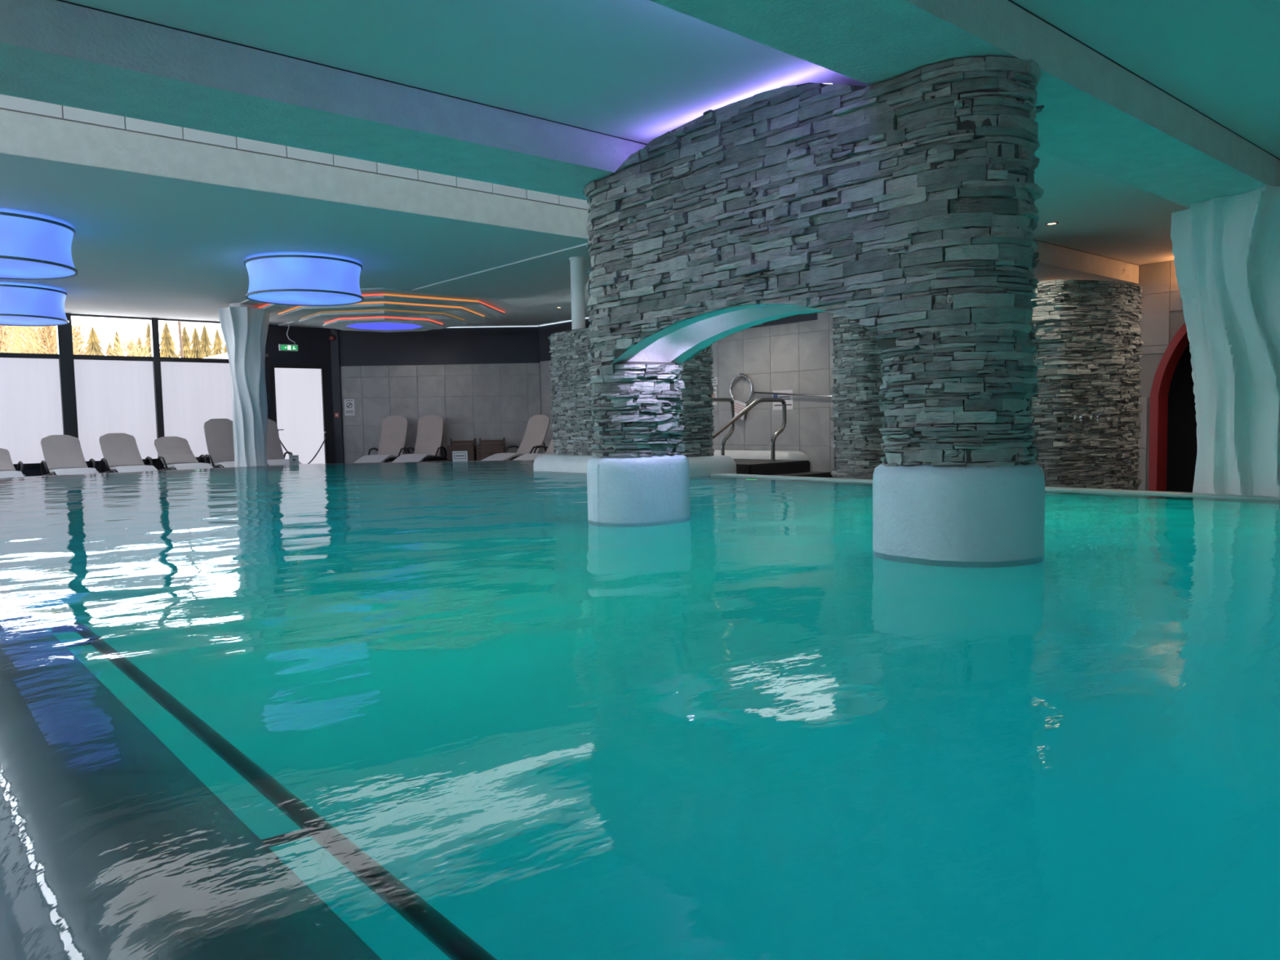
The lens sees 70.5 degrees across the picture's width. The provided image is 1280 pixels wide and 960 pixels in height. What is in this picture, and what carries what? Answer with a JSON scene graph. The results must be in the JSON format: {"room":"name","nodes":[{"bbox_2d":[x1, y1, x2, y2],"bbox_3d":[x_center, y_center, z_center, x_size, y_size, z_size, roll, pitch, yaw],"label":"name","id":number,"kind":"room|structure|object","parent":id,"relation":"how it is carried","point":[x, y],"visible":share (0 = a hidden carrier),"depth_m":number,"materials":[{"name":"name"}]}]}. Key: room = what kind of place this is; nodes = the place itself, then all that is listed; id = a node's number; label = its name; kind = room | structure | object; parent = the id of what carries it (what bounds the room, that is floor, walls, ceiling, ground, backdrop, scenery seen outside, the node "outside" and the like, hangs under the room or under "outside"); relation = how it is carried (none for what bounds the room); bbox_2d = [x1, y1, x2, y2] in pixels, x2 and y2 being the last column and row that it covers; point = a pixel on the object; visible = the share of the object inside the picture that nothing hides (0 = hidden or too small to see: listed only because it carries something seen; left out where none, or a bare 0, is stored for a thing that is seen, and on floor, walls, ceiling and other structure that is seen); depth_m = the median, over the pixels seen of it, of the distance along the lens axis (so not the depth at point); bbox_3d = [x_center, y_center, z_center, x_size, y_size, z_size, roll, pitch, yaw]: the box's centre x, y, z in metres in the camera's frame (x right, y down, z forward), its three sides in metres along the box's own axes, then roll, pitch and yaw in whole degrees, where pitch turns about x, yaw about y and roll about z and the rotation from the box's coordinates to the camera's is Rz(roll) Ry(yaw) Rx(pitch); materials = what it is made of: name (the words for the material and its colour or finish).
{"room":"spa","nodes":[
{"label":"spa","id":0,"kind":"room"},
{"bbox_2d":[0,153,591,328],"bbox_3d":[-5.907,-2.817,12.556,14.600,0.138,10.510,-4,5,-41],"label":"ceiling","id":1,"kind":"structure","parent":0,"point":[143,246],"depth_m":10.32,"materials":[{"name":"white paint"}]},
{"bbox_2d":[0,284,69,326],"bbox_3d":[-8.964,-2.497,12.905,1.384,0.458,1.384,-4,5,-41],"label":"lamp","id":2,"kind":"object","parent":1,"relation":"attached to","point":[20,305],"visible":1,"depth_m":12.63,"materials":[{"name":"blue fabric"}]},
{"bbox_2d":[0,315,66,324],"bbox_3d":[-8.960,-2.281,12.919,1.352,0.002,1.352,-4,5,-41],"label":"diffuser","id":3,"kind":"object","parent":2,"relation":"attached to","point":[4,320],"depth_m":13.03,"materials":[{"name":"blue plastic"}]},
{"bbox_2d":[0,211,78,279],"bbox_3d":[-6.293,-2.286,8.807,1.384,0.458,1.384,-4,5,-41],"label":"lamp","id":4,"kind":"object","parent":1,"relation":"attached to","point":[32,247],"visible":1,"depth_m":8.63,"materials":[{"name":"blue fabric"}]},
{"bbox_2d":[0,257,75,278],"bbox_3d":[-6.288,-2.071,8.821,1.352,0.002,1.352,-4,5,-41],"label":"diffuser","id":5,"kind":"object","parent":4,"relation":"attached to","point":[10,268],"depth_m":8.96,"materials":[{"name":"blue"}]},
{"bbox_2d":[278,320,297,351],"bbox_3d":[-6.738,-2.765,17.336,0.360,0.586,0.050,-4,5,-41],"label":"exit sign","id":6,"kind":"object","parent":1,"relation":"hanging from","point":[282,347],"visible":0.96,"depth_m":17.34,"materials":[{"name":"green plastic"}]},
{"bbox_2d":[244,254,364,306],"bbox_3d":[-4.180,-2.491,11.307,1.384,0.458,1.384,-4,5,-41],"label":"lamp","id":7,"kind":"object","parent":1,"relation":"attached to","point":[299,280],"visible":1,"depth_m":10.82,"materials":[{"name":"blue fabric"}]},
{"bbox_2d":[247,291,361,305],"bbox_3d":[-4.175,-2.276,11.321,1.352,0.002,1.352,-4,5,-41],"label":"diffuser","id":8,"kind":"object","parent":7,"relation":"attached to","point":[285,298],"depth_m":11.32,"materials":[{"name":"blue plastic"}]},
{"bbox_2d":[239,287,524,332],"bbox_3d":[-4.487,-2.854,15.902,4.674,0.315,4.674,-4,5,-41],"label":"ceiling light","id":9,"kind":"object","parent":1,"relation":"attached to","point":[382,309],"visible":0.91,"depth_m":14.95,"materials":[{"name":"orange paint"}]},
{"bbox_2d":[446,325,538,328],"bbox_3d":[-3.391,-3.199,18.943,2.525,0.016,0.018,-1,4,-3],"label":"light strip","id":10,"kind":"object","parent":1,"relation":"attached to","point":[513,326],"visible":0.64,"depth_m":18.95,"materials":[{"name":"grey"}]},
{"bbox_2d":[538,317,588,326],"bbox_3d":[-0.203,-3.123,16.770,0.023,0.016,5.800,-4,5,-41],"label":"light strip","id":11,"kind":"object","parent":1,"relation":"attached to","point":[585,317],"visible":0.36,"depth_m":18.43,"materials":[{"name":"grey plastic"}]},
{"bbox_2d":[265,324,335,463],"bbox_3d":[-7.048,-1.605,18.440,1.820,3.030,0.220,-4,5,-41],"label":"wall","id":12,"kind":"structure","parent":0,"point":[313,344],"depth_m":18.42,"materials":[{"name":"grey paint"}]},
{"bbox_2d":[268,364,330,463],"bbox_3d":[-6.898,-1.215,18.408,1.160,2.250,0.192,-4,5,-41],"label":"door","id":13,"kind":"structure","parent":12,"relation":"in","point":[299,395],"depth_m":18.45,"materials":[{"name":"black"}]},
{"bbox_2d":[329,325,542,463],"bbox_3d":[-4.296,-1.872,19.149,4.778,3.360,0.357,-1,4,-4],"label":"wall","id":14,"kind":"structure","parent":0,"point":[483,383],"depth_m":18.99,"materials":[{"name":"grey tile"}]},
{"bbox_2d":[14,459,223,476],"bbox_3d":[-10.547,-0.038,15.489,11.100,0.427,0.200,-4,5,-41],"label":"wall","id":15,"kind":"structure","parent":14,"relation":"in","point":[28,471],"depth_m":15.60,"materials":[{"name":"grey paint"}]},
{"bbox_2d":[0,324,71,467],"bbox_3d":[-10.496,-1.530,15.298,1.420,2.633,0.150,-4,5,-41],"label":"window","id":16,"kind":"structure","parent":15,"relation":"attached to","point":[34,399],"depth_m":15.45,"materials":[{"name":"black"}]},
{"bbox_2d":[64,312,162,464],"bbox_3d":[-9.423,-1.612,16.225,1.420,2.633,0.150,-4,5,-41],"label":"window","id":17,"kind":"structure","parent":15,"relation":"attached to","point":[108,394],"depth_m":16.22,"materials":[{"name":"black"}]},
{"bbox_2d":[155,317,232,460],"bbox_3d":[-8.290,-1.698,17.204,1.580,2.633,0.150,-4,5,-41],"label":"window","id":18,"kind":"structure","parent":15,"relation":"attached to","point":[193,392],"depth_m":17.10,"materials":[{"name":"black"}]},
{"bbox_2d":[328,335,335,341],"bbox_3d":[-6.372,-2.936,18.745,0.119,0.119,0.060,-1,4,-3],"label":"fire alarm","id":19,"kind":"object","parent":14,"relation":"attached to","point":[332,338],"visible":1,"depth_m":18.72,"materials":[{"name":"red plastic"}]},
{"bbox_2d":[343,399,355,415],"bbox_3d":[-6.072,-1.518,18.927,0.210,0.345,0.007,-1,4,-3],"label":"notice","id":20,"kind":"object","parent":14,"relation":"attached to","point":[349,410],"visible":1,"depth_m":18.93,"materials":[{"name":"white paper"}]},
{"bbox_2d":[0,0,1189,284],"bbox_3d":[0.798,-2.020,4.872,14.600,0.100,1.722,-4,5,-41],"label":"ceiling","id":21,"kind":"structure","parent":0,"point":[641,71],"depth_m":4.08,"materials":[{"name":"white paint"}]},
{"bbox_2d":[1044,222,1058,225],"bbox_3d":[3.557,-2.213,7.821,0.110,0.008,0.110,-4,5,-41],"label":"recessed light","id":22,"kind":"object","parent":21,"relation":"in","point":[1049,223],"visible":1,"depth_m":7.81,"materials":[{"name":"silver metal"}]},
{"bbox_2d":[538,260,1185,490],"bbox_3d":[4.792,-1.883,11.327,0.254,4.101,20.950,-4,5,-41],"label":"wall","id":23,"kind":"structure","parent":0,"point":[794,353],"depth_m":13.93,"materials":[{"name":"grey tile"}]},
{"bbox_2d":[0,93,589,239],"bbox_3d":[-2.595,-3.095,8.548,14.400,1.062,0.200,-4,5,-41],"label":"trim","id":24,"kind":"structure","parent":23,"relation":"attached to","point":[29,128],"depth_m":7.85,"materials":[{"name":"white paint"}]},
{"bbox_2d":[56,0,1137,265],"bbox_3d":[0.161,-1.993,5.458,14.400,0.005,0.003,-4,5,-41],"label":"trim","id":25,"kind":"structure","parent":23,"relation":"attached to","point":[73,3],"depth_m":4.15,"materials":[{"name":"black"}]},
{"bbox_2d":[711,386,716,404],"bbox_3d":[1.199,-1.419,15.325,0.007,0.305,0.280,-4,5,-41],"label":"notice","id":26,"kind":"object","parent":23,"relation":"attached to","point":[714,393],"visible":0.3,"depth_m":15.25,"materials":[{"name":"white paper"}]},
{"bbox_2d":[711,377,717,385],"bbox_3d":[1.201,-1.668,15.302,0.006,0.135,0.300,-4,5,-41],"label":"notice","id":27,"kind":"object","parent":23,"relation":"attached to","point":[715,380],"visible":0.43,"depth_m":15.23,"materials":[{"name":"white paper"}]},
{"bbox_2d":[733,400,746,419],"bbox_3d":[1.614,-1.143,14.758,0.006,0.331,0.324,-4,5,-41],"label":"paper","id":28,"kind":"object","parent":23,"relation":"attached to","point":[739,406],"visible":0.64,"depth_m":14.75,"materials":[{"name":"white paper"}]},
{"bbox_2d":[729,372,832,403],"bbox_3d":[2.583,-1.415,13.665,0.072,0.566,3.344,-4,5,-41],"label":"hoop","id":29,"kind":"object","parent":23,"relation":"attached to","point":[740,375],"visible":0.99,"depth_m":14.49,"materials":[{"name":"silver metal"}]},
{"bbox_2d":[773,389,792,409],"bbox_3d":[2.230,-1.249,14.148,0.006,0.305,0.400,-4,5,-41],"label":"notice","id":30,"kind":"object","parent":23,"relation":"attached to","point":[788,398],"visible":0.74,"depth_m":14.11,"materials":[{"name":"white paper"}]},
{"bbox_2d":[773,395,791,405],"bbox_3d":[2.229,-1.233,14.148,0.002,0.144,0.352,-4,5,-41],"label":"print","id":31,"kind":"object","parent":30,"relation":"attached to","point":[788,399],"depth_m":14.10,"materials":[{"name":"grey paper"}]},
{"bbox_2d":[649,0,1279,208],"bbox_3d":[1.469,-1.872,3.956,14.400,0.305,0.549,-4,5,-41],"label":"ceiling","id":32,"kind":"structure","parent":23,"relation":"attached to","point":[1098,116],"depth_m":3.89,"materials":[{"name":"paint"}]},
{"bbox_2d":[1008,0,1279,159],"bbox_3d":[1.648,-1.912,3.744,14.400,0.005,0.003,-4,5,-41],"label":"trim","id":33,"kind":"structure","parent":23,"relation":"attached to","point":[1011,1],"depth_m":4.33,"materials":[{"name":"black"}]},
{"bbox_2d":[1148,322,1197,492],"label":"door","id":34,"kind":"structure","parent":23,"relation":"in","point":[1173,447],"depth_m":10.65,"materials":[{"name":"red wood"}]},
{"bbox_2d":[1011,0,1279,159],"bbox_3d":[3.954,-1.850,1.236,14.600,0.100,6.815,-4,5,-41],"label":"ceiling","id":35,"kind":"structure","parent":0,"point":[1220,59],"depth_m":4.07,"materials":[{"name":"white paint"}]},
{"bbox_3d":[-1.483,0.587,7.817,14.700,0.200,23.700,-4,5,-41],"label":"floor","id":36,"kind":"structure","parent":0,"visible":0},
{"bbox_2d":[0,448,26,477],"bbox_3d":[-9.914,-0.116,13.938,0.709,0.763,1.936,-4,5,-41],"label":"sun lounger","id":37,"kind":"object","parent":36,"relation":"on","point":[7,469],"visible":0.7,"depth_m":14.26,"materials":[{"name":"white"}]},
{"bbox_2d":[40,435,99,475],"bbox_3d":[-9.140,-0.257,14.532,0.709,0.936,1.828,-4,5,-41],"label":"sun lounger","id":38,"kind":"object","parent":36,"relation":"on","point":[62,454],"visible":0.79,"depth_m":14.88,"materials":[{"name":"white plastic"}]},
{"bbox_2d":[98,432,157,473],"bbox_3d":[-8.503,-0.310,15.076,0.709,0.947,1.818,-4,5,-41],"label":"sun lounger","id":39,"kind":"object","parent":36,"relation":"on","point":[120,451],"visible":0.77,"depth_m":15.42,"materials":[{"name":"white plastic"}]},
{"bbox_2d":[154,436,213,470],"bbox_3d":[-7.873,-0.320,15.663,0.709,0.866,1.879,-4,5,-41],"label":"sun lounger","id":40,"kind":"object","parent":36,"relation":"on","point":[174,452],"visible":0.7,"depth_m":15.99,"materials":[{"name":"white"}]},
{"bbox_2d":[203,418,235,467],"bbox_3d":[-7.251,-0.513,16.076,0.709,1.171,1.701,-4,5,-41],"label":"sun lounger","id":41,"kind":"object","parent":36,"relation":"on","point":[219,433],"visible":0.49,"depth_m":16.36,"materials":[{"name":"white"}]},
{"bbox_2d":[217,302,270,466],"bbox_3d":[-6.528,-1.400,15.114,0.851,3.030,0.798,-4,5,-41],"label":"fluted column","id":42,"kind":"structure","parent":36,"relation":"on","point":[244,327],"depth_m":14.91,"materials":[{"name":"white"}]},
{"bbox_2d":[266,418,301,465],"bbox_3d":[-6.684,-0.551,16.566,0.709,1.160,1.701,-4,5,-41],"label":"sun lounger","id":43,"kind":"object","parent":36,"relation":"on","point":[275,456],"visible":0.32,"depth_m":16.96,"materials":[{"name":"white"}]},
{"bbox_2d":[324,427,328,463],"bbox_3d":[-6.434,-0.586,18.570,0.260,0.955,0.260,-4,5,-41],"label":"post","id":44,"kind":"object","parent":36,"relation":"on","point":[325,428],"visible":0.65,"depth_m":18.55,"materials":[{"name":"grey metal"}]},
{"bbox_2d":[354,415,410,462],"bbox_3d":[-5.154,-0.697,18.186,0.709,1.181,1.702,-1,4,10],"label":"sun lounger","id":45,"kind":"object","parent":36,"relation":"on","point":[394,428],"visible":0.73,"depth_m":18.58,"materials":[{"name":"white"}]},
{"bbox_2d":[392,414,447,462],"bbox_3d":[-4.415,-0.715,18.224,0.709,1.181,1.702,-1,4,10],"label":"sun lounger","id":46,"kind":"object","parent":36,"relation":"on","point":[430,428],"visible":0.82,"depth_m":18.62,"materials":[{"name":"white plastic"}]},
{"bbox_2d":[446,438,476,461],"bbox_3d":[-3.666,-0.511,18.669,0.536,0.680,0.476,-1,4,-3],"label":"wooden basket","id":47,"kind":"object","parent":36,"relation":"on","point":[455,446],"visible":0.62,"depth_m":18.47,"materials":[{"name":"brown wood"}]},
{"bbox_2d":[476,437,505,460],"bbox_3d":[-3.067,-0.525,18.699,0.536,0.680,0.476,-1,4,-3],"label":"wooden basket","id":48,"kind":"object","parent":36,"relation":"on","point":[486,448],"visible":0.56,"depth_m":18.47,"materials":[{"name":"brown wood"}]},
{"bbox_2d":[481,414,550,460],"bbox_3d":[-2.390,-0.693,17.605,0.709,1.136,1.702,1,5,35],"label":"sun lounger","id":49,"kind":"object","parent":36,"relation":"on","point":[537,428],"visible":0.59,"depth_m":17.94,"materials":[{"name":"white"}]},
{"bbox_2d":[512,435,554,460],"bbox_3d":[-1.745,-0.661,16.908,0.709,1.136,1.702,1,5,35],"label":"sun lounger","id":50,"kind":"object","parent":36,"relation":"on","point":[526,456],"visible":0.15,"depth_m":16.67,"materials":[{"name":"white"}]},
{"bbox_2d":[713,449,812,471],"bbox_3d":[1.135,-0.194,13.565,0.550,0.510,3.400,-4,5,-41],"label":"wall","id":51,"kind":"structure","parent":36,"relation":"on","point":[734,454],"depth_m":12.58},
{"bbox_2d":[0,459,532,478],"bbox_3d":[-4.688,0.005,13.929,10.392,0.404,3.203,-1,4,-5],"label":"trim","id":52,"kind":"structure","parent":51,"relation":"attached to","point":[528,460],"depth_m":14.31,"materials":[{"name":"grey"}]},
{"bbox_2d":[288,455,298,464],"bbox_3d":[-5.849,-0.341,15.305,0.160,0.156,0.014,-1,4,0],"label":"sign","id":53,"kind":"object","parent":52,"relation":"on","point":[293,460],"visible":0.98,"depth_m":15.30,"materials":[{"name":"grey plastic"}]},
{"bbox_2d":[452,450,467,461],"bbox_3d":[-3.016,-0.398,15.178,0.250,0.171,0.014,-1,4,0],"label":"sign","id":54,"kind":"object","parent":52,"relation":"on","point":[456,455],"visible":0.92,"depth_m":15.17,"materials":[{"name":"white paper"}]},
{"bbox_2d":[711,397,734,455],"bbox_3d":[0.747,-0.665,12.013,1.464,0.845,0.090,-4,5,-41],"label":"handrail","id":55,"kind":"object","parent":51,"relation":"on","point":[729,434],"visible":0.55,"depth_m":12.38,"materials":[{"name":"silver metal"}]},
{"bbox_2d":[733,458,832,477],"bbox_3d":[1.354,-0.038,11.854,1.170,0.411,2.080,-4,5,-41],"label":"steps","id":56,"kind":"structure","parent":36,"relation":"on","point":[744,466],"depth_m":11.32,"materials":[{"name":"black stone"}]},
{"bbox_2d":[711,397,786,461],"bbox_3d":[1.277,-0.617,11.310,1.675,0.817,0.090,-4,5,-41],"label":"handrail","id":57,"kind":"object","parent":56,"relation":"on","point":[782,401],"visible":0.8,"depth_m":11.63,"materials":[{"name":"silver metal"}]},
{"bbox_2d":[828,312,885,479],"bbox_3d":[2.647,-0.736,9.502,1.371,2.073,0.875,-4,5,-38],"label":"stone pier","id":58,"kind":"structure","parent":36,"relation":"on","point":[857,420],"depth_m":9.09,"materials":[{"name":"grey stone"}]},
{"bbox_2d":[1030,279,1143,490],"bbox_3d":[4.218,-0.764,8.655,1.699,2.173,0.646,-4,4,-34],"label":"stone column","id":59,"kind":"structure","parent":36,"relation":"on","point":[1088,344],"depth_m":8.33,"materials":[{"name":"grey stone"}]},
{"bbox_2d":[1072,411,1088,422],"bbox_3d":[3.997,-0.570,8.220,0.076,0.105,0.105,-3,4,-30],"label":"tap","id":60,"kind":"object","parent":59,"relation":"attached to","point":[1076,417],"visible":1,"depth_m":8.21,"materials":[{"name":"silver metal"}]},
{"bbox_2d":[1088,411,1104,422],"bbox_3d":[4.178,-0.578,8.282,0.076,0.105,0.105,-3,4,-30],"label":"tap","id":61,"kind":"object","parent":59,"relation":"attached to","point":[1092,416],"visible":1,"depth_m":8.28,"materials":[{"name":"silver metal"}]},
{"bbox_2d":[1170,184,1279,497],"bbox_3d":[4.390,-0.735,6.351,1.209,2.388,1.188,-4,5,-41],"label":"fluted column","id":62,"kind":"structure","parent":36,"relation":"on","point":[1226,249],"depth_m":6.16,"materials":[{"name":"white"}]},
{"bbox_3d":[-1.118,0.997,8.418,8.210,1.770,16.500,-4,5,-41],"label":"basin","id":63,"kind":"object","parent":36,"relation":"in","visible":0},
{"bbox_2d":[0,582,382,959],"bbox_3d":[-4.344,1.240,5.563,0.420,1.786,16.800,-4,5,-41],"label":"pool edge","id":64,"kind":"structure","parent":63,"relation":"attached to","point":[112,847],"depth_m":1.38,"materials":[{"name":"tile"}]},
{"bbox_2d":[51,622,497,959],"bbox_3d":[-0.508,0.617,1.467,0.108,0.035,4.837,-4,5,-41],"label":"pool lane line","id":65,"kind":"object","parent":64,"relation":"attached to","point":[437,929],"visible":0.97,"depth_m":1.56,"materials":[{"name":"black tile"}]},
{"bbox_2d":[533,327,736,476],"bbox_3d":[-0.146,-0.370,10.880,0.970,2.940,2.800,-4,5,-41],"label":"stone pier","id":66,"kind":"object","parent":63,"relation":"on","point":[573,437],"visible":0.34,"depth_m":10.96,"materials":[{"name":"grey stone"}]},
{"bbox_2d":[568,256,585,329],"bbox_3d":[-0.778,-2.317,11.340,0.196,0.912,0.196,-4,5,-41],"label":"pole","id":67,"kind":"object","parent":66,"relation":"on","point":[577,273],"visible":0.84,"depth_m":11.27,"materials":[{"name":"white paint"}]},
{"bbox_2d":[0,459,1279,959],"bbox_3d":[-1.278,0.210,8.242,8.652,0.247,16.500,-4,5,-41],"label":"pool water","id":68,"kind":"object","parent":63,"relation":"in","point":[740,729],"visible":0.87,"depth_m":2.24,"materials":[{"name":"teal liquid"}]},
{"bbox_2d":[582,56,1044,568],"bbox_3d":[0.717,0.084,4.830,0.674,3.980,2.838,-4,5,-41],"label":"stone arch","id":69,"kind":"object","parent":63,"relation":"on","point":[903,208],"visible":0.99,"depth_m":3.95,"materials":[{"name":"grey stone"}]},
{"bbox_2d":[710,473,1279,500],"bbox_3d":[0.267,0.432,5.619,6.710,0.422,10.900,-4,5,-41],"label":"trim","id":70,"kind":"structure","parent":63,"relation":"attached to","point":[1046,488],"depth_m":6.79,"materials":[{"name":"grey"}]},
{"bbox_3d":[-7.166,-0.530,17.937,0.260,0.955,0.260,-4,5,-41],"label":"post","id":71,"kind":"object","parent":36,"relation":"on","visible":0},
{"bbox_2d":[280,436,326,463],"bbox_3d":[-6.774,-0.566,18.223,0.994,0.601,0.028,-4,5,-41],"label":"rope","id":72,"kind":"object","parent":71,"relation":"hanging from","point":[282,445],"visible":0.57,"depth_m":18.34,"materials":[{"name":"grey fabric"}]},
{"label":"outside","id":73,"kind":"structure","parent":0,"visible":0},
{"bbox_3d":[-44.600,-3.466,66.596,140.000,2.540,120.800,-4,5,-41],"label":"ground","id":74,"kind":"structure","parent":73,"visible":0},
{"bbox_2d":[0,324,26,353],"bbox_3d":[-23.117,-3.539,33.047,3.837,5.268,3.926,-4,5,-41],"label":"birch","id":75,"kind":"object","parent":74,"relation":"on","point":[2,332],"visible":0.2,"depth_m":32.65,"materials":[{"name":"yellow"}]},
{"bbox_2d":[3,325,29,353],"bbox_3d":[-29.369,-4.894,43.062,4.251,6.428,4.666,0,4,22],"label":"birch","id":76,"kind":"object","parent":74,"relation":"on","point":[10,326],"visible":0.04,"depth_m":42.74,"materials":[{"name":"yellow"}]},
{"bbox_2d":[0,325,55,353],"bbox_3d":[-19.081,-2.998,28.341,3.740,4.882,3.435,0,4,24],"label":"birch","id":77,"kind":"object","parent":74,"relation":"on","point":[24,331],"visible":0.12,"depth_m":28.03,"materials":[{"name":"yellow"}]},
{"bbox_2d":[3,325,83,354],"bbox_3d":[-15.373,-2.321,23.597,3.339,4.245,3.233,1,4,28],"label":"birch","id":78,"kind":"object","parent":74,"relation":"on","point":[46,332],"visible":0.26,"depth_m":23.40,"materials":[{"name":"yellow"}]},
{"bbox_2d":[48,319,94,355],"bbox_3d":[-24.872,-4.274,39.058,4.250,5.776,4.454,-4,5,-41],"label":"birch","id":79,"kind":"object","parent":74,"relation":"on","point":[76,343],"visible":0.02,"depth_m":39.24,"materials":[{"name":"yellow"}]},
{"bbox_2d":[71,320,88,355],"bbox_3d":[-31.828,-5.695,51.401,4.766,6.713,4.435,-1,4,6],"label":"birch","id":80,"kind":"object","parent":74,"relation":"on","point":[79,326],"visible":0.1,"depth_m":51.25,"materials":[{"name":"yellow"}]},
{"bbox_2d":[84,326,105,355],"bbox_3d":[-29.474,-5.247,49.108,3.332,6.165,3.238,-1,4,5],"label":"spruce tree","id":81,"kind":"object","parent":74,"relation":"on","point":[93,347],"visible":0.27,"depth_m":48.70,"materials":[{"name":"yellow plant"}]},
{"bbox_2d":[105,341,113,355],"bbox_3d":[-57.121,-10.471,97.835,5.043,9.108,4.854,-4,5,-41],"label":"spruce tree","id":82,"kind":"object","parent":74,"relation":"on","point":[108,345],"visible":0.07,"depth_m":97.47,"materials":[{"name":"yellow plant"}]},
{"bbox_2d":[112,329,122,355],"bbox_3d":[-40.216,-7.673,70.034,3.016,7.776,2.935,-4,5,-41],"label":"spruce tree","id":83,"kind":"object","parent":74,"relation":"on","point":[116,334],"visible":0.12,"depth_m":69.62,"materials":[{"name":"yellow plant"}]},
{"bbox_2d":[100,325,150,356],"bbox_3d":[-15.134,-2.505,26.721,2.861,4.117,2.704,1,4,24],"label":"birch","id":84,"kind":"object","parent":74,"relation":"on","point":[128,347],"visible":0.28,"depth_m":26.43,"materials":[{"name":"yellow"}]},
{"bbox_2d":[115,331,151,356],"bbox_3d":[-12.746,-1.980,23.168,2.478,3.601,2.490,-3,4,-25],"label":"birch","id":85,"kind":"object","parent":74,"relation":"on","point":[133,343],"visible":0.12,"depth_m":23.08,"materials":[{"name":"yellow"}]},
{"bbox_2d":[136,335,146,356],"bbox_3d":[-34.389,-6.625,62.978,3.859,6.743,3.727,-2,4,-14],"label":"spruce tree","id":86,"kind":"object","parent":74,"relation":"on","point":[140,343],"visible":0.07,"depth_m":62.50,"materials":[{"name":"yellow plant"}]},
{"bbox_2d":[143,322,151,356],"bbox_3d":[-45.301,-9.753,83.736,4.471,9.786,4.222,-4,5,-41],"label":"spruce tree","id":87,"kind":"object","parent":74,"relation":"on","point":[148,329],"visible":0.2,"depth_m":83.37,"materials":[{"name":"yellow plant"}]},
{"bbox_2d":[160,320,178,357],"bbox_3d":[-30.998,-6.744,59.691,4.130,7.461,4.099,-4,5,-41],"label":"spruce tree","id":88,"kind":"object","parent":74,"relation":"on","point":[167,349],"visible":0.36,"depth_m":59.34,"materials":[{"name":"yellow plant"}]},
{"bbox_2d":[177,321,183,357],"bbox_3d":[-13.888,-3.302,27.541,0.236,5.602,0.090,-4,5,-41],"label":"utility pole","id":89,"kind":"object","parent":74,"relation":"on","point":[179,322],"visible":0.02,"depth_m":27.43,"materials":[{"name":"brown wood"}]},
{"bbox_2d":[177,324,191,357],"bbox_3d":[-46.971,-10.923,94.140,5.548,10.460,5.326,-4,5,-41],"label":"spruce tree","id":90,"kind":"object","parent":74,"relation":"on","point":[185,339],"visible":0.22,"depth_m":93.83,"materials":[{"name":"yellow plant"}]},
{"bbox_2d":[188,327,204,358],"bbox_3d":[-21.415,-4.607,43.884,2.372,5.619,2.563,-1,4,6],"label":"spruce tree","id":91,"kind":"object","parent":74,"relation":"on","point":[196,351],"visible":0.23,"depth_m":43.55,"materials":[{"name":"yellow plant"}]},
{"bbox_2d":[199,324,213,357],"bbox_3d":[-37.436,-9.023,78.565,4.172,9.061,4.043,-4,5,-41],"label":"spruce tree","id":92,"kind":"object","parent":74,"relation":"on","point":[205,340],"visible":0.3,"depth_m":78.00,"materials":[{"name":"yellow plant"}]},
{"bbox_2d":[203,352,228,359],"bbox_3d":[-16.337,-2.823,34.713,2.400,3.820,6.000,-4,5,-41],"label":"gable roof","id":93,"kind":"structure","parent":74,"relation":"on","point":[224,356],"depth_m":33.53,"materials":[{"name":"grey"}]},
{"bbox_2d":[211,328,225,355],"bbox_3d":[-26.619,-6.250,57.405,3.232,6.784,3.321,-4,5,-41],"label":"spruce tree","id":94,"kind":"object","parent":74,"relation":"on","point":[217,348],"visible":0.22,"depth_m":57.13,"materials":[{"name":"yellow plant"}]},
{"bbox_2d":[222,344,226,353],"bbox_3d":[-41.805,-10.498,92.728,4.663,9.775,4.624,-4,5,-41],"label":"spruce tree","id":95,"kind":"object","parent":74,"relation":"on","point":[224,347],"visible":0.02,"depth_m":92.17,"materials":[{"name":"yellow plant"}]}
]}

